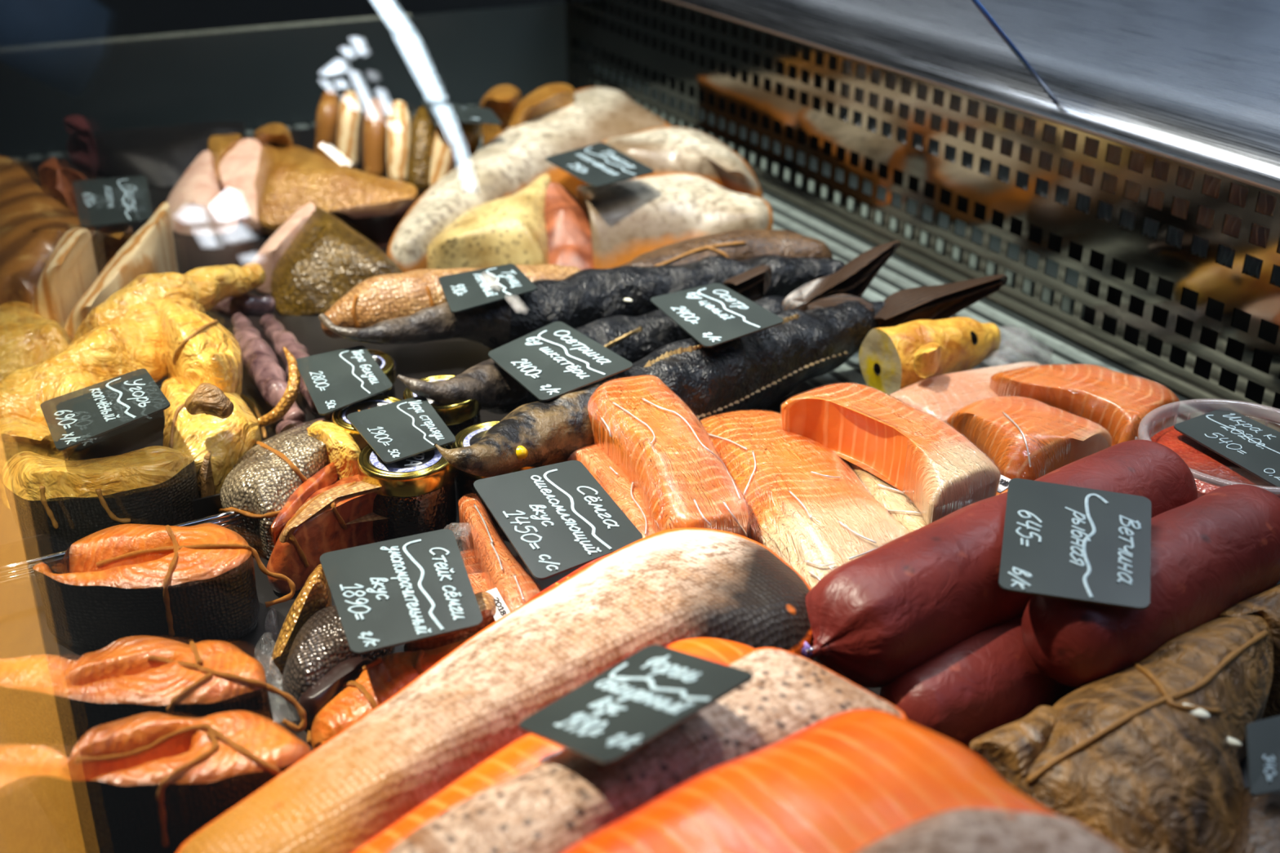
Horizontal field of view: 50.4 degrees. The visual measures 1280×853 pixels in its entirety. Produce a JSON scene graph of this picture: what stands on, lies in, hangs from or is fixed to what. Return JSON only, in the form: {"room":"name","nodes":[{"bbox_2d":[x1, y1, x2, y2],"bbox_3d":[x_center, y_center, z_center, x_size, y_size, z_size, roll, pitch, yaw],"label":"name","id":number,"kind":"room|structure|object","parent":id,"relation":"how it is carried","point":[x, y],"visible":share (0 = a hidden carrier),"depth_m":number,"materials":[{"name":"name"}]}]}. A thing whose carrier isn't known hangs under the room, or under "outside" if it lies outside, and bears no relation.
{"room":"food shop","nodes":[
{"label":"food shop","id":0,"kind":"room"},
{"bbox_2d":[8,0,583,157],"bbox_3d":[-0.547,-1.748,2.775,5.000,3.400,0.050,-13,29,-24],"label":"wall","id":1,"kind":"structure","parent":0,"point":[46,21],"depth_m":2.94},
{"bbox_2d":[8,0,607,155],"bbox_3d":[-0.453,-0.500,1.920,1.362,0.134,0.008,-13,29,-24],"label":"wall","id":2,"kind":"structure","parent":0,"point":[256,78],"depth_m":1.90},
{"bbox_2d":[0,0,239,582],"bbox_3d":[-0.320,-0.297,0.629,0.320,0.972,2.330,-13,29,-24],"label":"window","id":3,"kind":"structure","parent":2,"relation":"in","point":[12,12],"depth_m":0.31,"materials":[{"name":"clear glass"}]},
{"bbox_2d":[21,13,411,49],"bbox_3d":[-0.694,-0.505,1.779,0.820,0.004,0.010,-13,29,-24],"label":"trim","id":4,"kind":"structure","parent":2,"relation":"attached to","point":[403,15],"depth_m":1.83,"materials":[{"name":"grey metal"}]},
{"bbox_2d":[8,98,1279,584],"bbox_3d":[-0.153,-0.042,1.179,1.026,0.018,1.810,-13,29,-24],"label":"floor","id":5,"kind":"structure","parent":0,"point":[898,273],"depth_m":1.30,"materials":[{"name":"metal"}]},
{"bbox_2d":[0,115,1248,789],"bbox_3d":[-0.267,-0.046,1.112,0.750,0.050,1.750,-13,29,-24],"label":"display tray","id":6,"kind":"object","parent":5,"relation":"on","point":[24,631],"depth_m":1.10,"materials":[{"name":"black"}]},
{"bbox_2d":[0,417,68,509],"bbox_3d":[-0.433,0.019,0.962,0.051,0.067,0.093,-13,29,-24],"label":"fish piece","id":7,"kind":"object","parent":6,"relation":"on","point":[17,434],"visible":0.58,"depth_m":0.94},
{"bbox_2d":[40,368,170,450],"bbox_3d":[-0.355,-0.013,0.903,0.075,0.021,0.097,-13,29,-24],"label":"price card","id":8,"kind":"object","parent":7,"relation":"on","point":[78,416],"visible":1,"depth_m":0.90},
{"bbox_2d":[0,301,71,380],"bbox_3d":[-0.528,-0.072,1.153,0.090,0.060,0.172,-13,29,-24],"label":"fish piece","id":9,"kind":"object","parent":6,"relation":"on","point":[28,339],"visible":0.63,"depth_m":1.10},
{"bbox_2d":[0,158,97,305],"bbox_3d":[-0.597,-0.181,1.329,0.112,0.096,0.336,-13,29,-24],"label":"chunk","id":10,"kind":"object","parent":6,"relation":"on","point":[33,222],"visible":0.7,"depth_m":1.26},
{"bbox_2d":[72,175,152,227],"bbox_3d":[-0.520,-0.224,1.341,0.070,0.021,0.124,-10,28,-18],"label":"price card","id":11,"kind":"object","parent":10,"relation":"on","point":[103,202],"visible":0.98,"depth_m":1.34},
{"bbox_2d":[32,227,98,328],"bbox_3d":[-0.503,-0.120,1.200,0.036,0.101,0.098,-1,27,-1],"label":"chunk","id":12,"kind":"object","parent":6,"relation":"on","point":[70,270],"visible":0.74,"depth_m":1.17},
{"bbox_2d":[38,157,94,239],"bbox_3d":[-0.609,-0.233,1.435,0.058,0.091,0.038,11,29,22],"label":"fish tail","id":13,"kind":"object","parent":6,"relation":"on","point":[55,180],"visible":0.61,"depth_m":1.42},
{"bbox_2d":[63,115,98,178],"bbox_3d":[-0.633,-0.321,1.558,0.059,0.065,0.024,23,35,38],"label":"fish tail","id":14,"kind":"object","parent":6,"relation":"on","point":[82,148],"visible":1,"depth_m":1.55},
{"bbox_2d":[2,445,199,553],"bbox_3d":[-0.362,0.046,0.904,0.127,0.072,0.072,-1,27,-2],"label":"fish piece","id":15,"kind":"object","parent":6,"relation":"on","point":[68,502],"visible":0.9,"depth_m":0.88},
{"bbox_2d":[0,297,205,457],"bbox_3d":[-0.420,-0.037,1.060,0.092,0.091,0.240,16,31,28],"label":"fish piece","id":16,"kind":"object","parent":6,"relation":"on","point":[108,351],"visible":0.55,"depth_m":1.02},
{"bbox_2d":[71,262,266,343],"bbox_3d":[-0.385,-0.103,1.138,0.052,0.063,0.188,20,33,35],"label":"fish piece","id":17,"kind":"object","parent":16,"relation":"on","point":[209,286],"visible":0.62,"depth_m":1.11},
{"bbox_2d":[93,223,133,274],"bbox_3d":[-0.505,-0.165,1.332,0.031,0.062,0.068,-23,35,-38],"label":"chunk","id":18,"kind":"object","parent":6,"relation":"on","point":[108,240],"visible":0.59,"depth_m":1.33,"materials":[{"name":"food"}]},
{"bbox_2d":[64,201,178,341],"bbox_3d":[-0.456,-0.129,1.231,0.039,0.090,0.202,4,27,9],"label":"chunk","id":19,"kind":"object","parent":6,"relation":"on","point":[151,249],"visible":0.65,"depth_m":1.21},
{"bbox_2d":[0,635,306,757],"bbox_3d":[-0.263,0.150,0.710,0.123,0.059,0.143,-22,34,-37],"label":"steak","id":20,"kind":"object","parent":6,"relation":"on","point":[52,701],"visible":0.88,"depth_m":0.70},
{"bbox_2d":[0,710,311,852],"bbox_3d":[-0.235,0.175,0.654,0.158,0.063,0.056,-2,27,-4],"label":"steak","id":21,"kind":"object","parent":6,"relation":"on","point":[147,782],"visible":0.92,"depth_m":0.64,"materials":[{"name":"food"}]},
{"bbox_2d":[32,523,295,651],"bbox_3d":[-0.281,0.095,0.819,0.149,0.058,0.072,1,27,1],"label":"steak","id":22,"kind":"object","parent":6,"relation":"on","point":[197,583],"visible":0.98,"depth_m":0.80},
{"bbox_2d":[93,120,245,187],"bbox_3d":[-0.622,-0.356,1.740,0.180,0.042,0.194,7,27,13],"label":"fish piece","id":23,"kind":"object","parent":6,"relation":"on","point":[161,154],"visible":0.7,"depth_m":1.69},
{"bbox_2d":[166,150,239,235],"bbox_3d":[-0.501,-0.260,1.526,0.078,0.062,0.136,-13,29,-24],"label":"chunk","id":24,"kind":"object","parent":6,"relation":"on","point":[197,205],"visible":0.96,"depth_m":1.49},
{"bbox_2d":[196,451,216,497],"bbox_3d":[-0.306,0.035,0.954,0.020,0.047,0.055,-3,27,-7],"label":"fish tail","id":25,"kind":"object","parent":6,"relation":"on","point":[206,485],"visible":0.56,"depth_m":0.93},
{"bbox_2d":[160,377,266,493],"bbox_3d":[-0.320,-0.020,1.014,0.073,0.094,0.191,-8,28,-16],"label":"fish piece","id":26,"kind":"object","parent":6,"relation":"on","point":[201,420],"visible":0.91,"depth_m":0.95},
{"bbox_2d":[160,298,242,396],"bbox_3d":[-0.351,-0.071,1.077,0.055,0.064,0.188,-13,29,-24],"label":"fish piece","id":27,"kind":"object","parent":26,"relation":"on","point":[197,349],"visible":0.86,"depth_m":1.03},
{"bbox_2d":[208,133,241,193],"bbox_3d":[-0.481,-0.294,1.581,0.038,0.071,0.088,-4,27,-9],"label":"chunk","id":28,"kind":"object","parent":6,"relation":"on","point":[219,145],"visible":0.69,"depth_m":1.57,"materials":[{"name":"food"}]},
{"bbox_2d":[253,123,293,146],"bbox_3d":[-0.423,-0.311,1.602,0.036,0.083,0.066,-19,32,-33],"label":"chunk","id":29,"kind":"object","parent":6,"relation":"on","point":[273,134],"visible":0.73,"depth_m":1.58,"materials":[{"name":"brown food"}]},
{"bbox_2d":[254,608,298,725],"bbox_3d":[-0.212,0.138,0.784,0.022,0.019,0.114,-10,28,-20],"label":"plastic bag","id":30,"kind":"object","parent":6,"relation":"on","point":[265,632],"visible":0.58,"depth_m":0.79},
{"bbox_2d":[256,346,300,427],"bbox_3d":[-0.265,-0.027,1.017,0.032,0.044,0.056,8,28,16],"label":"fish tail","id":31,"kind":"object","parent":6,"relation":"on","point":[287,400],"visible":0.85,"depth_m":1.00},
{"bbox_2d":[218,420,360,559],"bbox_3d":[-0.237,0.034,0.936,0.106,0.063,0.143,-13,29,-24],"label":"fish piece","id":32,"kind":"object","parent":6,"relation":"on","point":[273,479],"visible":0.88,"depth_m":0.90,"materials":[{"name":"silver food"}]},
{"bbox_2d":[269,564,332,679],"bbox_3d":[-0.196,0.112,0.797,0.021,0.046,0.063,10,28,20],"label":"fish tail","id":33,"kind":"object","parent":6,"relation":"on","point":[315,595],"visible":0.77,"depth_m":0.79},
{"bbox_2d":[218,137,417,235],"bbox_3d":[-0.382,-0.263,1.523,0.242,0.070,0.145,16,31,28],"label":"chunk","id":34,"kind":"object","parent":6,"relation":"on","point":[266,184],"visible":0.88,"depth_m":1.50,"materials":[{"name":"food"}]},
{"bbox_2d":[314,89,339,160],"bbox_3d":[-0.386,-0.371,1.698,0.033,0.088,0.065,5,27,9],"label":"sausage","id":35,"kind":"object","parent":6,"relation":"on","point":[327,111],"visible":0.79,"depth_m":1.68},
{"bbox_2d":[266,474,387,594],"bbox_3d":[-0.201,0.055,0.906,0.115,0.054,0.099,-13,29,-24],"label":"salmon chunk","id":36,"kind":"object","parent":6,"relation":"on","point":[340,515],"visible":0.75,"depth_m":0.87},
{"bbox_2d":[252,202,404,315],"bbox_3d":[-0.305,-0.156,1.307,0.154,0.072,0.110,22,34,37],"label":"chunk","id":37,"kind":"object","parent":6,"relation":"on","point":[314,259],"visible":0.89,"depth_m":1.29,"materials":[{"name":"green food"}]},
{"bbox_2d":[281,605,395,734],"bbox_3d":[-0.170,0.129,0.767,0.059,0.044,0.105,-1,27,-2],"label":"salmon chunk","id":38,"kind":"object","parent":6,"relation":"on","point":[320,660],"visible":0.66,"depth_m":0.74,"materials":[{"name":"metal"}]},
{"bbox_2d":[336,89,361,168],"bbox_3d":[-0.359,-0.368,1.694,0.031,0.087,0.076,1,27,3],"label":"striped fish","id":39,"kind":"object","parent":6,"relation":"on","point":[348,129],"visible":0.94,"depth_m":1.67},
{"bbox_2d":[329,349,395,417],"bbox_3d":[-0.215,-0.021,1.047,0.057,0.060,0.057,-13,29,-24],"label":"jar","id":40,"kind":"object","parent":6,"relation":"on","point":[387,364],"visible":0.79,"depth_m":1.04,"materials":[{"name":"gold glass"}]},
{"bbox_2d":[296,345,392,415],"bbox_3d":[-0.217,-0.035,0.996,0.063,0.002,0.106,-13,29,-24],"label":"price card","id":41,"kind":"object","parent":40,"relation":"on","point":[337,380],"visible":1,"depth_m":0.99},
{"bbox_2d":[332,395,402,451],"bbox_3d":[-0.189,0.016,0.972,0.057,0.060,0.057,-13,29,-24],"label":"jar","id":42,"kind":"object","parent":6,"relation":"on","point":[340,419],"visible":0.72,"depth_m":0.96,"materials":[{"name":"gold glass"}]},
{"bbox_2d":[328,197,417,247],"bbox_3d":[-0.284,-0.226,1.486,0.104,0.036,0.091,-13,29,-24],"label":"fish piece","id":43,"kind":"object","parent":6,"relation":"on","point":[377,223],"visible":0.68,"depth_m":1.46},
{"bbox_2d":[362,97,386,177],"bbox_3d":[-0.319,-0.348,1.653,0.032,0.088,0.080,0,27,1],"label":"sausage","id":44,"kind":"object","parent":6,"relation":"on","point":[374,127],"visible":0.88,"depth_m":1.63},
{"bbox_2d":[306,635,473,750],"bbox_3d":[-0.125,0.141,0.744,0.121,0.045,0.069,-13,29,-24],"label":"steak","id":45,"kind":"object","parent":6,"relation":"on","point":[375,682],"visible":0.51,"depth_m":0.72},
{"bbox_2d":[320,528,482,654],"bbox_3d":[-0.133,0.089,0.750,0.077,0.007,0.100,-8,28,-15],"label":"price card","id":46,"kind":"object","parent":45,"relation":"on","point":[411,588],"visible":1,"depth_m":0.75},
{"bbox_2d":[386,100,411,182],"bbox_3d":[-0.289,-0.340,1.637,0.030,0.088,0.090,-2,27,-5],"label":"striped fish","id":47,"kind":"object","parent":6,"relation":"on","point":[398,125],"visible":0.78,"depth_m":1.61},
{"bbox_2d":[357,444,457,542],"bbox_3d":[-0.155,0.045,0.915,0.064,0.060,0.064,-13,29,-24],"label":"jar","id":48,"kind":"object","parent":6,"relation":"on","point":[416,495],"visible":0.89,"depth_m":0.89,"materials":[{"name":"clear glass"}]},
{"bbox_2d":[346,395,455,463],"bbox_3d":[-0.161,0.001,0.923,0.059,0.002,0.087,-13,29,-24],"label":"price card","id":49,"kind":"object","parent":48,"relation":"on","point":[402,429],"visible":1,"depth_m":0.92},
{"bbox_2d":[404,453,425,466],"bbox_3d":[-0.148,0.018,0.902,0.012,0.001,0.032,0,27,0],"label":"print","id":50,"kind":"object","parent":48,"relation":"on","point":[419,460],"depth_m":0.89,"materials":[{"name":"white"}]},
{"bbox_2d":[406,105,435,195],"bbox_3d":[-0.255,-0.327,1.611,0.031,0.088,0.092,2,27,4],"label":"sausage","id":51,"kind":"object","parent":6,"relation":"on","point":[423,130],"visible":0.83,"depth_m":1.59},
{"bbox_2d":[421,99,502,124],"bbox_3d":[-0.218,-0.363,1.574,0.151,0.010,0.052,19,33,34],"label":"price card","id":52,"kind":"object","parent":51,"relation":"on","point":[444,112],"visible":1,"depth_m":1.57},
{"bbox_2d":[403,374,481,476],"bbox_3d":[-0.144,0.000,1.004,0.057,0.060,0.057,-13,29,-24],"label":"jar","id":53,"kind":"object","parent":6,"relation":"on","point":[459,416],"visible":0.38,"depth_m":0.98,"materials":[{"name":"gold glass"}]},
{"bbox_2d":[430,121,459,186],"bbox_3d":[-0.227,-0.325,1.607,0.034,0.088,0.074,9,28,17],"label":"striped fish","id":54,"kind":"object","parent":6,"relation":"on","point":[443,150],"visible":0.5,"depth_m":1.58},
{"bbox_2d":[403,591,496,651],"bbox_3d":[-0.108,0.119,0.782,0.064,0.048,0.043,-13,29,-24],"label":"salmon chunk","id":55,"kind":"object","parent":6,"relation":"on","point":[486,604],"visible":0.27,"depth_m":0.76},
{"bbox_2d":[321,264,581,337],"bbox_3d":[-0.156,-0.109,1.178,0.240,0.062,0.064,-9,28,-17],"label":"fish","id":56,"kind":"object","parent":6,"relation":"on","point":[375,300],"visible":0.4,"depth_m":1.14},
{"bbox_2d":[444,522,475,568],"bbox_3d":[-0.110,0.082,0.857,0.030,0.054,0.051,-7,28,-14],"label":"plastic bag","id":57,"kind":"object","parent":6,"relation":"on","point":[459,523],"visible":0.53,"depth_m":0.85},
{"bbox_2d":[453,123,482,169],"bbox_3d":[-0.207,-0.326,1.609,0.038,0.087,0.059,-20,33,-34],"label":"striped fish","id":58,"kind":"object","parent":6,"relation":"on","point":[468,136],"visible":0.51,"depth_m":1.58},
{"bbox_2d":[460,549,489,594],"bbox_3d":[-0.097,0.104,0.833,0.024,0.028,0.087,-9,28,-17],"label":"salmon fillet","id":59,"kind":"object","parent":6,"relation":"on","point":[477,583],"visible":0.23,"depth_m":0.83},
{"bbox_2d":[426,173,551,268],"bbox_3d":[-0.158,-0.205,1.408,0.136,0.068,0.171,-1,27,-3],"label":"fish piece","id":60,"kind":"object","parent":6,"relation":"on","point":[510,229],"visible":0.59,"depth_m":1.34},
{"bbox_2d":[451,420,536,536],"bbox_3d":[-0.096,0.036,0.933,0.062,0.060,0.062,-13,29,-24],"label":"jar","id":61,"kind":"object","parent":6,"relation":"on","point":[468,436],"visible":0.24,"depth_m":0.92,"materials":[{"name":"glass"}]},
{"bbox_2d":[176,527,813,852],"bbox_3d":[-0.058,0.137,0.675,0.364,0.073,0.133,-21,33,-35],"label":"sausage","id":62,"kind":"object","parent":6,"relation":"on","point":[667,587],"visible":0.78,"depth_m":0.65,"materials":[{"name":"food"}]},
{"bbox_2d":[352,637,755,852],"bbox_3d":[-0.030,0.157,0.603,0.054,0.040,0.237,24,35,39],"label":"trout side","id":63,"kind":"object","parent":62,"relation":"on","point":[529,750],"visible":0.28,"depth_m":0.58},
{"bbox_2d":[519,644,753,764],"bbox_3d":[-0.003,0.115,0.570,0.074,0.035,0.071,-19,32,-33],"label":"price card","id":64,"kind":"object","parent":63,"relation":"on","point":[655,690],"visible":1,"depth_m":0.57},
{"bbox_2d":[382,647,906,852],"bbox_3d":[-0.002,0.154,0.578,0.244,0.048,0.081,-16,31,-29],"label":"trout side","id":65,"kind":"object","parent":63,"relation":"on","point":[552,805],"visible":0.56,"depth_m":0.56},
{"bbox_2d":[457,493,542,612],"bbox_3d":[-0.086,0.089,0.840,0.026,0.050,0.148,-9,28,-18],"label":"salmon fillet","id":66,"kind":"object","parent":6,"relation":"on","point":[500,570],"visible":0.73,"depth_m":0.82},
{"bbox_2d":[486,587,510,621],"bbox_3d":[-0.081,0.102,0.775,0.010,0.002,0.036,-9,28,-18],"label":"label","id":67,"kind":"object","parent":66,"relation":"attached to","point":[502,610],"visible":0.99,"depth_m":0.77,"materials":[{"name":"white"}]},
{"bbox_2d":[473,460,642,579],"bbox_3d":[-0.050,0.054,0.830,0.077,0.008,0.115,-13,29,-24],"label":"price card","id":68,"kind":"object","parent":66,"relation":"on","point":[558,518],"visible":0.99,"depth_m":0.83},
{"bbox_2d":[480,84,521,146],"bbox_3d":[-0.176,-0.370,1.702,0.050,0.098,0.098,3,27,5],"label":"fish piece","id":69,"kind":"object","parent":6,"relation":"on","point":[503,100],"visible":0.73,"depth_m":1.69,"materials":[{"name":"brown food"}]},
{"bbox_2d":[386,87,671,272],"bbox_3d":[-0.104,-0.289,1.560,0.206,0.082,0.604,11,29,21],"label":"fish fillet","id":70,"kind":"object","parent":6,"relation":"on","point":[508,162],"visible":0.65,"depth_m":1.52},
{"bbox_2d":[509,83,574,138],"bbox_3d":[-0.123,-0.363,1.686,0.052,0.101,0.132,11,29,21],"label":"fish piece","id":71,"kind":"object","parent":70,"relation":"on","point":[549,98],"visible":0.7,"depth_m":1.66,"materials":[{"name":"food"}]},
{"bbox_2d":[318,240,900,349],"bbox_3d":[-0.017,-0.102,1.159,0.506,0.075,0.106,-9,28,-17],"label":"smoked sturgeon","id":72,"kind":"object","parent":6,"relation":"on","point":[585,296],"visible":0.85,"depth_m":1.15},
{"bbox_2d":[438,263,537,312],"bbox_3d":[-0.129,-0.115,1.113,0.082,0.007,0.085,-13,29,-24],"label":"price card","id":73,"kind":"object","parent":72,"relation":"on","point":[465,291],"visible":1,"depth_m":1.11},
{"bbox_2d":[566,442,655,537],"bbox_3d":[-0.009,0.056,0.902,0.042,0.053,0.144,-12,29,-22],"label":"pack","id":74,"kind":"object","parent":6,"relation":"on","point":[621,490],"visible":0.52,"depth_m":0.89},
{"bbox_2d":[586,373,749,537],"bbox_3d":[0.017,0.023,0.896,0.067,0.058,0.188,-9,28,-18],"label":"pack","id":75,"kind":"object","parent":74,"relation":"on","point":[652,436],"visible":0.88,"depth_m":0.87},
{"bbox_2d":[397,293,874,414],"bbox_3d":[-0.007,-0.060,1.098,0.415,0.076,0.110,-14,30,-26],"label":"smoked sturgeon","id":76,"kind":"object","parent":6,"relation":"on","point":[633,339],"visible":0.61,"depth_m":1.08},
{"bbox_2d":[488,321,632,401],"bbox_3d":[-0.062,-0.052,0.998,0.080,0.009,0.127,-13,29,-24],"label":"price card","id":77,"kind":"object","parent":76,"relation":"on","point":[554,360],"visible":1,"depth_m":0.99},
{"bbox_2d":[544,172,773,270],"bbox_3d":[0.011,-0.214,1.417,0.250,0.075,0.143,-9,28,-17],"label":"fish fillet","id":78,"kind":"object","parent":6,"relation":"on","point":[608,226],"visible":0.7,"depth_m":1.38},
{"bbox_2d":[545,142,653,186],"bbox_3d":[-0.043,-0.269,1.395,0.076,0.006,0.139,-13,29,-24],"label":"price card","id":79,"kind":"object","parent":78,"relation":"on","point":[598,164],"visible":1,"depth_m":1.39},
{"bbox_2d":[434,274,1008,476],"bbox_3d":[0.073,-0.040,1.056,0.549,0.076,0.093,-20,33,-34],"label":"smoked sturgeon","id":80,"kind":"object","parent":6,"relation":"on","point":[755,371],"visible":0.79,"depth_m":1.03,"materials":[{"name":"black"}]},
{"bbox_2d":[650,283,783,347],"bbox_3d":[0.056,-0.089,1.063,0.075,0.009,0.116,-13,29,-24],"label":"price card","id":81,"kind":"object","parent":80,"relation":"on","point":[713,314],"visible":1,"depth_m":1.06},
{"bbox_2d":[614,229,833,267],"bbox_3d":[0.057,-0.145,1.278,0.270,0.066,0.077,-13,29,-24],"label":"fish","id":82,"kind":"object","parent":6,"relation":"on","point":[735,244],"visible":0.28,"depth_m":1.27},
{"bbox_2d":[700,408,911,588],"bbox_3d":[0.105,0.051,0.902,0.096,0.063,0.252,-7,27,-14],"label":"salmon fillet","id":83,"kind":"object","parent":6,"relation":"on","point":[806,504],"visible":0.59,"depth_m":0.86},
{"bbox_2d":[562,708,1060,852],"bbox_3d":[0.065,0.174,0.501,0.209,0.062,0.135,-13,29,-24],"label":"salmon fillet","id":84,"kind":"object","parent":6,"relation":"on","point":[843,782],"visible":0.89,"depth_m":0.51,"materials":[{"name":"food"}]},
{"bbox_2d":[853,808,1124,852],"bbox_3d":[0.114,0.161,0.472,0.120,0.050,0.058,0,27,0],"label":"trout side","id":85,"kind":"object","parent":84,"relation":"on","point":[963,830],"visible":1,"depth_m":0.47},
{"bbox_2d":[844,459,926,532],"bbox_3d":[0.169,0.040,0.943,0.093,0.046,0.192,-13,29,-24],"label":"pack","id":86,"kind":"object","parent":6,"relation":"on","point":[890,497],"visible":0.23,"depth_m":0.88},
{"bbox_2d":[780,382,1001,524],"bbox_3d":[0.169,0.011,0.904,0.079,0.042,0.160,-16,31,-29],"label":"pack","id":87,"kind":"object","parent":86,"relation":"on","point":[941,472],"visible":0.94,"depth_m":0.89},
{"bbox_2d":[879,615,1067,748],"bbox_3d":[0.180,0.139,0.731,0.119,0.057,0.061,-13,29,-24],"label":"sausage","id":88,"kind":"object","parent":6,"relation":"on","point":[988,681],"visible":0.66,"depth_m":0.70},
{"bbox_2d":[801,440,1197,688],"bbox_3d":[0.210,0.076,0.780,0.310,0.074,0.073,-18,32,-32],"label":"sausage","id":89,"kind":"object","parent":6,"relation":"on","point":[889,610],"visible":0.67,"depth_m":0.71,"materials":[{"name":"red food"}]},
{"bbox_2d":[995,488,1008,495],"bbox_3d":[0.291,0.042,0.954,0.185,0.032,0.050,-18,32,-32],"label":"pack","id":90,"kind":"object","parent":6,"relation":"on","point":[1005,491],"visible":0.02,"depth_m":0.92},
{"bbox_2d":[946,395,1112,480],"bbox_3d":[0.277,0.005,0.968,0.101,0.046,0.103,-12,29,-22],"label":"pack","id":91,"kind":"object","parent":90,"relation":"on","point":[1028,438],"visible":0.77,"depth_m":0.94},
{"bbox_2d":[969,705,1057,789],"bbox_3d":[0.188,0.168,0.668,0.054,0.063,0.031,-22,34,-37],"label":"smoked flatfish","id":92,"kind":"object","parent":6,"relation":"on","point":[1011,749],"visible":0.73,"depth_m":0.65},
{"bbox_2d":[1017,613,1273,852],"bbox_3d":[0.263,0.149,0.677,0.101,0.075,0.213,18,32,31],"label":"meat","id":93,"kind":"object","parent":6,"relation":"on","point":[1123,759],"visible":0.91,"depth_m":0.63,"materials":[{"name":"food"}]},
{"bbox_2d":[1021,484,1279,688],"bbox_3d":[0.294,0.086,0.758,0.217,0.071,0.069,-19,32,-33],"label":"sausage","id":94,"kind":"object","parent":6,"relation":"on","point":[1214,552],"visible":0.78,"depth_m":0.71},
{"bbox_2d":[998,478,1151,609],"bbox_3d":[0.232,0.060,0.722,0.076,0.012,0.101,7,28,14],"label":"price card","id":95,"kind":"object","parent":94,"relation":"on","point":[1060,541],"visible":1,"depth_m":0.72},
{"bbox_2d":[1217,583,1279,719],"bbox_3d":[0.362,0.118,0.757,0.106,0.074,0.055,-16,31,-29],"label":"smoked flatfish","id":96,"kind":"object","parent":6,"relation":"on","point":[1266,604],"visible":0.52,"depth_m":0.73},
{"bbox_2d":[1229,786,1279,852],"bbox_3d":[0.285,0.199,0.615,0.043,0.057,0.086,11,29,21],"label":"smoked flatfish","id":97,"kind":"object","parent":6,"relation":"on","point":[1258,831],"visible":0.87,"depth_m":0.60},
{"bbox_2d":[1245,715,1279,796],"bbox_3d":[0.294,0.148,0.621,0.032,0.011,0.059,7,28,15],"label":"price card","id":98,"kind":"object","parent":97,"relation":"on","point":[1263,736],"visible":1,"depth_m":0.62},
{"bbox_2d":[601,126,762,199],"bbox_3d":[0.041,-0.287,1.556,0.156,0.082,0.191,-13,29,-24],"label":"fish fillet","id":99,"kind":"object","parent":5,"relation":"on","point":[663,149],"visible":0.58,"depth_m":1.52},
{"bbox_2d":[858,316,1000,395],"bbox_3d":[0.256,-0.059,1.110,0.131,0.063,0.087,-13,29,-24],"label":"fish","id":100,"kind":"object","parent":5,"relation":"on","point":[891,359],"visible":0.94,"depth_m":1.09},
{"bbox_2d":[888,360,1040,422],"bbox_3d":[0.266,-0.017,1.064,0.149,0.038,0.073,-13,29,-24],"label":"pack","id":101,"kind":"object","parent":5,"relation":"on","point":[940,396],"visible":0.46,"depth_m":1.04},
{"bbox_2d":[989,364,1180,446],"bbox_3d":[0.344,-0.023,1.029,0.104,0.037,0.133,-20,33,-34],"label":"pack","id":102,"kind":"object","parent":101,"relation":"on","point":[1117,402],"visible":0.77,"depth_m":1.00},
{"bbox_2d":[973,324,1053,369],"bbox_3d":[0.325,-0.064,1.168,0.061,0.035,0.116,13,29,24],"label":"plastic bag","id":103,"kind":"object","parent":5,"relation":"on","point":[1024,335],"visible":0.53,"depth_m":1.18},
{"bbox_2d":[1136,399,1279,497],"bbox_3d":[0.396,0.042,0.907,0.135,0.072,0.134,-13,29,-24],"label":"tub","id":104,"kind":"object","parent":5,"relation":"on","point":[1211,471],"visible":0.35,"depth_m":0.89,"materials":[{"name":"clear plastic"}]},
{"bbox_2d":[1173,407,1279,488],"bbox_3d":[0.405,0.013,0.899,0.064,0.002,0.100,-13,29,-24],"label":"price card","id":105,"kind":"object","parent":104,"relation":"on","point":[1254,446],"visible":1,"depth_m":0.91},
{"bbox_2d":[565,0,1279,431],"bbox_3d":[0.283,-0.258,1.371,0.002,0.193,1.730,-13,29,-24],"label":"panel","id":106,"kind":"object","parent":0,"point":[1260,298],"depth_m":1.29,"materials":[{"name":"metal"}]},
{"bbox_2d":[610,0,1279,413],"bbox_3d":[0.344,-0.271,1.412,0.010,0.220,1.750,-13,29,-24],"label":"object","id":107,"kind":"structure","parent":0,"point":[1268,331],"depth_m":1.40,"materials":[{"name":"black"}]},
{"bbox_2d":[590,60,1089,319],"bbox_3d":[0.168,-0.331,1.683,0.002,0.045,1.070,-13,29,-24],"label":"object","id":108,"kind":"structure","parent":107,"relation":"attached to","point":[1051,269],"depth_m":1.50,"materials":[{"name":"grey"}]},
{"bbox_2d":[667,0,1279,194],"bbox_3d":[0.241,-0.416,1.487,0.114,0.012,2.080,-13,29,-24],"label":"trim","id":109,"kind":"structure","parent":107,"relation":"attached to","point":[1223,174],"depth_m":1.21,"materials":[{"name":"silver"}]},
{"bbox_2d":[675,0,1279,190],"bbox_3d":[0.775,-0.557,1.722,1.314,0.030,2.080,-13,29,-24],"label":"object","id":110,"kind":"structure","parent":107,"relation":"attached to","point":[1197,82],"depth_m":1.29,"materials":[{"name":"metal"}]},
{"bbox_2d":[971,0,1057,102],"bbox_3d":[0.535,-0.364,1.236,0.627,0.117,0.005,-13,29,-24],"label":"divider","id":111,"kind":"object","parent":110,"relation":"on","point":[976,2],"visible":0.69,"depth_m":1.13,"materials":[{"name":"blue"}]},
{"bbox_2d":[840,58,1279,285],"bbox_3d":[0.452,-0.192,1.134,0.027,0.078,0.951,-13,29,-24],"label":"grille","id":112,"kind":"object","parent":107,"relation":"attached to","point":[1266,203],"depth_m":1.22,"materials":[{"name":"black metal"}]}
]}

